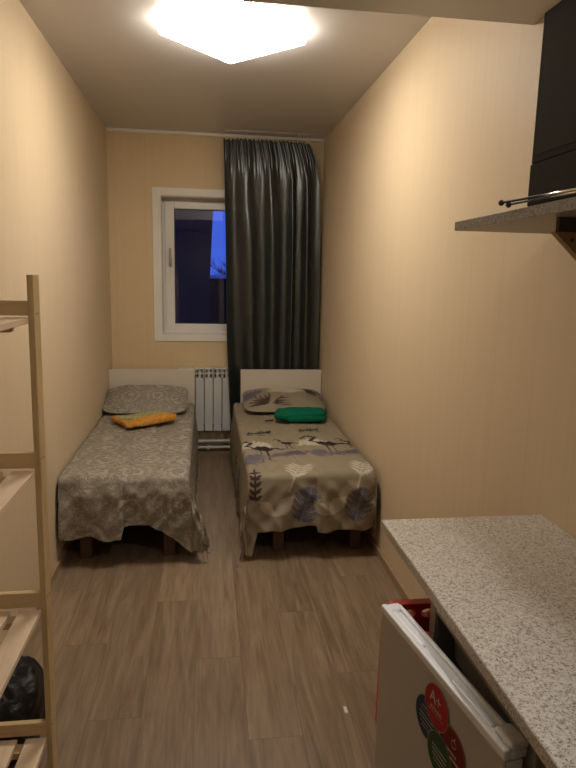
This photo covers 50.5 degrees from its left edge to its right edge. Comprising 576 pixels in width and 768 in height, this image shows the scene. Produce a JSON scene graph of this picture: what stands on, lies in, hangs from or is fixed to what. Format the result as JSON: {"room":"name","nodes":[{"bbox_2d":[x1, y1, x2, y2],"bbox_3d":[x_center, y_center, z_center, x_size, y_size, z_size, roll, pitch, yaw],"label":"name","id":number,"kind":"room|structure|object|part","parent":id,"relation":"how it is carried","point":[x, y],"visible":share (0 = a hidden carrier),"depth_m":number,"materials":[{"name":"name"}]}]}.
{"room":"dormitory","nodes":[
{"label":"dormitory","id":0,"kind":"room"},
{"bbox_2d":[0,0,112,644],"bbox_3d":[-1.177,-0.202,2.276,0.120,2.757,6.562,0,10,-8],"label":"wall","id":1,"kind":"structure","parent":0,"point":[54,226],"depth_m":3.14,"materials":[{"name":"beige paint"}]},
{"bbox_2d":[33,540,73,609],"bbox_3d":[-1.128,1.147,2.432,0.014,0.048,6.142,0,10,-8],"label":"baseboard","id":2,"kind":"structure","parent":1,"relation":"attached to","point":[63,555],"depth_m":3.33,"materials":[{"name":"brown wood"}]},
{"bbox_2d":[10,454,409,767],"bbox_3d":[-0.257,1.198,2.677,2.046,0.100,6.612,0,10,-8],"label":"floor","id":3,"kind":"structure","parent":0,"point":[184,659],"depth_m":2.66,"materials":[{"name":"brown wood"}]},
{"bbox_2d":[0,275,57,767],"bbox_3d":[-0.792,0.570,1.306,0.350,1.590,0.858,0,10,-8],"label":"shelving unit","id":4,"kind":"object","parent":3,"relation":"on","point":[20,627],"visible":1,"depth_m":1.66,"materials":[{"name":"brown wood"}]},
{"bbox_2d":[0,655,45,767],"bbox_3d":[-0.943,1.091,2.061,0.242,0.290,0.394,0,10,-8],"label":"bag","id":5,"kind":"object","parent":4,"relation":"on","point":[23,697],"visible":0.52,"depth_m":2.00,"materials":[{"name":"black"}]},
{"bbox_2d":[58,369,209,558],"bbox_3d":[-0.963,0.445,4.253,0.824,0.806,1.984,0,10,-8],"label":"bed","id":6,"kind":"object","parent":3,"relation":"on","point":[120,477],"visible":0.86,"depth_m":3.40,"materials":[{"name":"grey fabric"}]},
{"bbox_3d":[-1.145,0.869,3.466,0.062,0.236,0.062,0,10,-8],"label":"leg","id":7,"kind":"part","parent":6,"relation":"part of","materials":[{"name":"brown wood"}]},
{"bbox_2d":[111,409,176,427],"bbox_3d":[-1.041,0.245,4.503,0.437,0.065,0.370,-6,12,-36],"label":"linens","id":8,"kind":"object","parent":6,"relation":"on","point":[157,416],"visible":1,"depth_m":4.41,"materials":[{"name":"orange fabric"}]},
{"bbox_2d":[103,385,187,413],"bbox_3d":[-1.141,0.110,4.923,0.653,0.181,0.433,0,10,-8],"label":"pillow","id":9,"kind":"object","parent":6,"relation":"on","point":[126,399],"visible":0.94,"depth_m":4.81,"materials":[{"name":"grey fabric"}]},
{"bbox_3d":[-1.151,0.274,5.197,0.704,0.806,0.022,0,10,-8],"label":"headboard","id":10,"kind":"part","parent":6,"relation":"part of","materials":[{"name":"beige laminate"}]},
{"bbox_3d":[-0.685,0.868,3.528,0.062,0.236,0.062,0,10,-8],"label":"leg","id":11,"kind":"part","parent":6,"relation":"part of","materials":[{"name":"brown wood"}]},
{"bbox_2d":[230,369,376,559],"bbox_3d":[0.008,0.443,4.386,0.812,0.806,1.984,0,10,-8],"label":"bed","id":12,"kind":"object","parent":3,"relation":"on","point":[288,475],"visible":0.88,"depth_m":3.56,"materials":[{"name":"beige fabric"}]},
{"bbox_3d":[-0.059,0.867,3.612,0.062,0.236,0.062,0,10,-8],"label":"leg","id":13,"kind":"part","parent":12,"relation":"part of","materials":[{"name":"brown wood"}]},
{"bbox_3d":[-0.066,0.273,5.343,0.702,0.806,0.022,0,10,-8],"label":"headboard","id":14,"kind":"part","parent":12,"relation":"part of","materials":[{"name":"beige laminate"}]},
{"bbox_2d":[243,388,325,411],"bbox_3d":[-0.037,0.124,5.075,0.668,0.148,0.431,0,10,-8],"label":"pillow","id":15,"kind":"object","parent":12,"relation":"on","point":[261,399],"visible":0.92,"depth_m":4.98,"materials":[{"name":"beige fabric"}]},
{"bbox_2d":[265,407,326,421],"bbox_3d":[0.062,0.234,4.668,0.481,0.098,0.266,0,10,-8],"label":"towel","id":16,"kind":"object","parent":12,"relation":"on","point":[290,414],"visible":1,"depth_m":4.59,"materials":[{"name":"green fabric"}]},
{"bbox_3d":[0.399,0.866,3.674,0.062,0.236,0.062,0,10,-8],"label":"leg","id":17,"kind":"part","parent":12,"relation":"part of","materials":[{"name":"brown wood"}]},
{"bbox_2d":[375,598,430,722],"bbox_3d":[0.379,0.947,1.697,0.284,0.762,0.051,0,10,-8],"label":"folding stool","id":18,"kind":"object","parent":3,"relation":"on","point":[417,606],"visible":0.14,"depth_m":1.61,"materials":[{"name":"red plastic"}]},
{"bbox_2d":[374,602,542,767],"bbox_3d":[0.530,0.973,1.395,0.551,0.822,0.510,0,10,-8],"label":"refrigerator","id":19,"kind":"object","parent":3,"relation":"on","point":[436,709],"visible":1,"depth_m":1.33,"materials":[{"name":"white metal"}]},
{"bbox_2d":[381,515,575,767],"bbox_3d":[0.613,0.981,1.100,0.500,0.912,1.602,0,10,-8],"label":"countertop","id":20,"kind":"structure","parent":3,"relation":"on","point":[504,586],"depth_m":1.33,"materials":[{"name":"grey laminate"}]},
{"bbox_2d":[106,131,323,445],"bbox_3d":[-0.635,-0.751,5.460,1.806,2.757,0.300,0,10,-8],"label":"wall","id":21,"kind":"structure","parent":0,"point":[137,163],"depth_m":5.13,"materials":[{"name":"beige paint"}]},
{"bbox_2d":[152,187,226,341],"bbox_3d":[-0.545,-1.027,5.377,1.242,1.285,0.235,0,10,-8],"label":"window","id":22,"kind":"structure","parent":21,"relation":"in","point":[165,203],"depth_m":5.29,"materials":[{"name":"white plastic"}]},
{"bbox_3d":[-1.024,-1.100,5.305,0.026,0.160,0.048,0,10,-8],"label":"handle","id":23,"kind":"part","parent":22,"relation":"part of","materials":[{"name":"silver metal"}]},
{"bbox_2d":[178,367,231,430],"bbox_3d":[-0.665,0.132,5.412,0.620,0.562,0.091,0,10,-8],"label":"radiator","id":24,"kind":"object","parent":21,"relation":"attached to","point":[221,388],"visible":0.6,"depth_m":5.37,"materials":[{"name":"white metal"}]},
{"bbox_2d":[198,448,229,453],"bbox_3d":[-0.643,0.610,5.541,1.778,0.048,0.014,0,10,-8],"label":"baseboard","id":25,"kind":"structure","parent":21,"relation":"attached to","point":[218,450],"depth_m":5.53,"materials":[{"name":"brown wood"}]},
{"bbox_2d":[198,439,229,449],"bbox_3d":[-0.637,0.473,5.486,1.800,0.232,0.048,0,10,-8],"label":"pipe","id":26,"kind":"object","parent":21,"relation":"attached to","point":[207,447],"visible":0.18,"depth_m":5.48,"materials":[{"name":"white metal"}]},
{"bbox_2d":[106,127,323,141],"bbox_3d":[-0.584,-2.067,5.064,1.798,0.026,0.023,0,10,-8],"label":"trim","id":27,"kind":"structure","parent":21,"relation":"attached to","point":[107,128],"depth_m":5.05,"materials":[{"name":"white"}]},
{"bbox_2d":[19,0,430,138],"bbox_3d":[-0.379,-1.859,3.547,2.046,0.100,3.812,0,10,-8],"label":"ceiling","id":28,"kind":"structure","parent":0,"point":[132,75],"depth_m":3.45,"materials":[{"name":"grey paint"}]},
{"bbox_2d":[158,0,305,62],"bbox_3d":[-0.259,-1.656,2.876,0.500,0.062,0.500,9,12,37],"label":"ceiling lamp","id":29,"kind":"object","parent":28,"relation":"attached to","point":[229,31],"visible":1,"depth_m":2.80,"materials":[{"name":"white plastic"}]},
{"bbox_3d":[-0.258,-1.679,2.872,0.460,0.015,0.460,9,12,37],"label":"mounting plate","id":30,"kind":"part","parent":29,"relation":"part of","materials":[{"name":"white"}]},
{"bbox_2d":[223,129,319,421],"bbox_3d":[-0.137,-0.702,5.220,0.836,2.748,0.081,0,10,-8],"label":"curtain","id":31,"kind":"object","parent":28,"relation":"hanging from","point":[272,189],"visible":0.75,"depth_m":5.16,"materials":[{"name":"black fabric"}]},
{"bbox_2d":[234,0,560,24],"bbox_3d":[0.044,-1.106,0.412,1.806,0.477,2.680,0,10,-8],"label":"ceiling","id":32,"kind":"structure","parent":0,"point":[528,12],"depth_m":1.77,"materials":[{"name":"grey paint"}]},
{"bbox_2d":[317,17,575,611],"bbox_3d":[0.732,-0.205,2.533,0.120,2.757,6.562,0,10,-8],"label":"wall","id":33,"kind":"structure","parent":0,"point":[447,356],"depth_m":2.54,"materials":[{"name":"beige paint"}]},
{"bbox_2d":[362,530,411,610],"bbox_3d":[0.648,1.144,2.671,0.014,0.048,6.142,0,10,-8],"label":"baseboard","id":34,"kind":"structure","parent":33,"relation":"attached to","point":[389,570],"depth_m":3.37,"materials":[{"name":"brown wood"}]},
{"bbox_2d":[455,197,575,260],"bbox_3d":[0.710,-0.191,1.081,0.308,0.291,1.390,0,10,-8],"label":"wall shelf","id":35,"kind":"object","parent":33,"relation":"attached to","point":[557,218],"visible":1,"depth_m":1.36,"materials":[{"name":"laminate"}]},
{"bbox_2d":[498,188,575,207],"bbox_3d":[0.535,-0.372,1.176,0.021,0.025,0.525,0,10,-8],"label":"antenna","id":36,"kind":"object","parent":35,"relation":"on","point":[509,204],"visible":1,"depth_m":1.27,"materials":[{"name":"silver metal"}]},
{"bbox_3d":[0.538,-0.369,1.186,0.005,0.013,0.442,0,10,-8],"label":"rod","id":37,"kind":"part","parent":36,"relation":"part of","materials":[{"name":"silver metal"}]},
{"bbox_2d":[527,0,575,205],"bbox_3d":[0.597,-0.520,0.971,0.051,0.388,0.688,0,10,-8],"label":"television","id":38,"kind":"object","parent":35,"relation":"on","point":[553,168],"visible":0.88,"depth_m":1.22,"materials":[{"name":"black plastic"}]},
{"label":"outside","id":39,"kind":"structure","parent":0,"visible":0},
{"bbox_3d":[-1.086,-1.395,23.048,28.000,0.100,34.248,0,10,-8],"label":"ground","id":40,"kind":"structure","parent":39,"visible":0},
{"bbox_2d":[175,210,212,322],"bbox_3d":[-4.895,-2.979,11.104,7.270,7.000,6.000,0,10,-8],"label":"neighbouring building","id":41,"kind":"structure","parent":40,"relation":"on","point":[193,228],"depth_m":8.73,"materials":[{"name":"black"}]},
{"bbox_2d":[210,275,226,322],"bbox_3d":[4.088,-1.204,14.837,11.935,2.600,0.260,0,10,-8],"label":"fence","id":42,"kind":"object","parent":40,"relation":"on","point":[217,282],"visible":0.09,"depth_m":13.89,"materials":[{"name":"black"}]},
{"bbox_2d":[211,260,225,274],"bbox_3d":[-1.850,-2.811,21.238,2.410,3.290,2.098,-5,12,-33],"label":"bare tree","id":43,"kind":"object","parent":40,"relation":"on","point":[220,271],"visible":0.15,"depth_m":21.05,"materials":[{"name":"black plant"}]}
]}

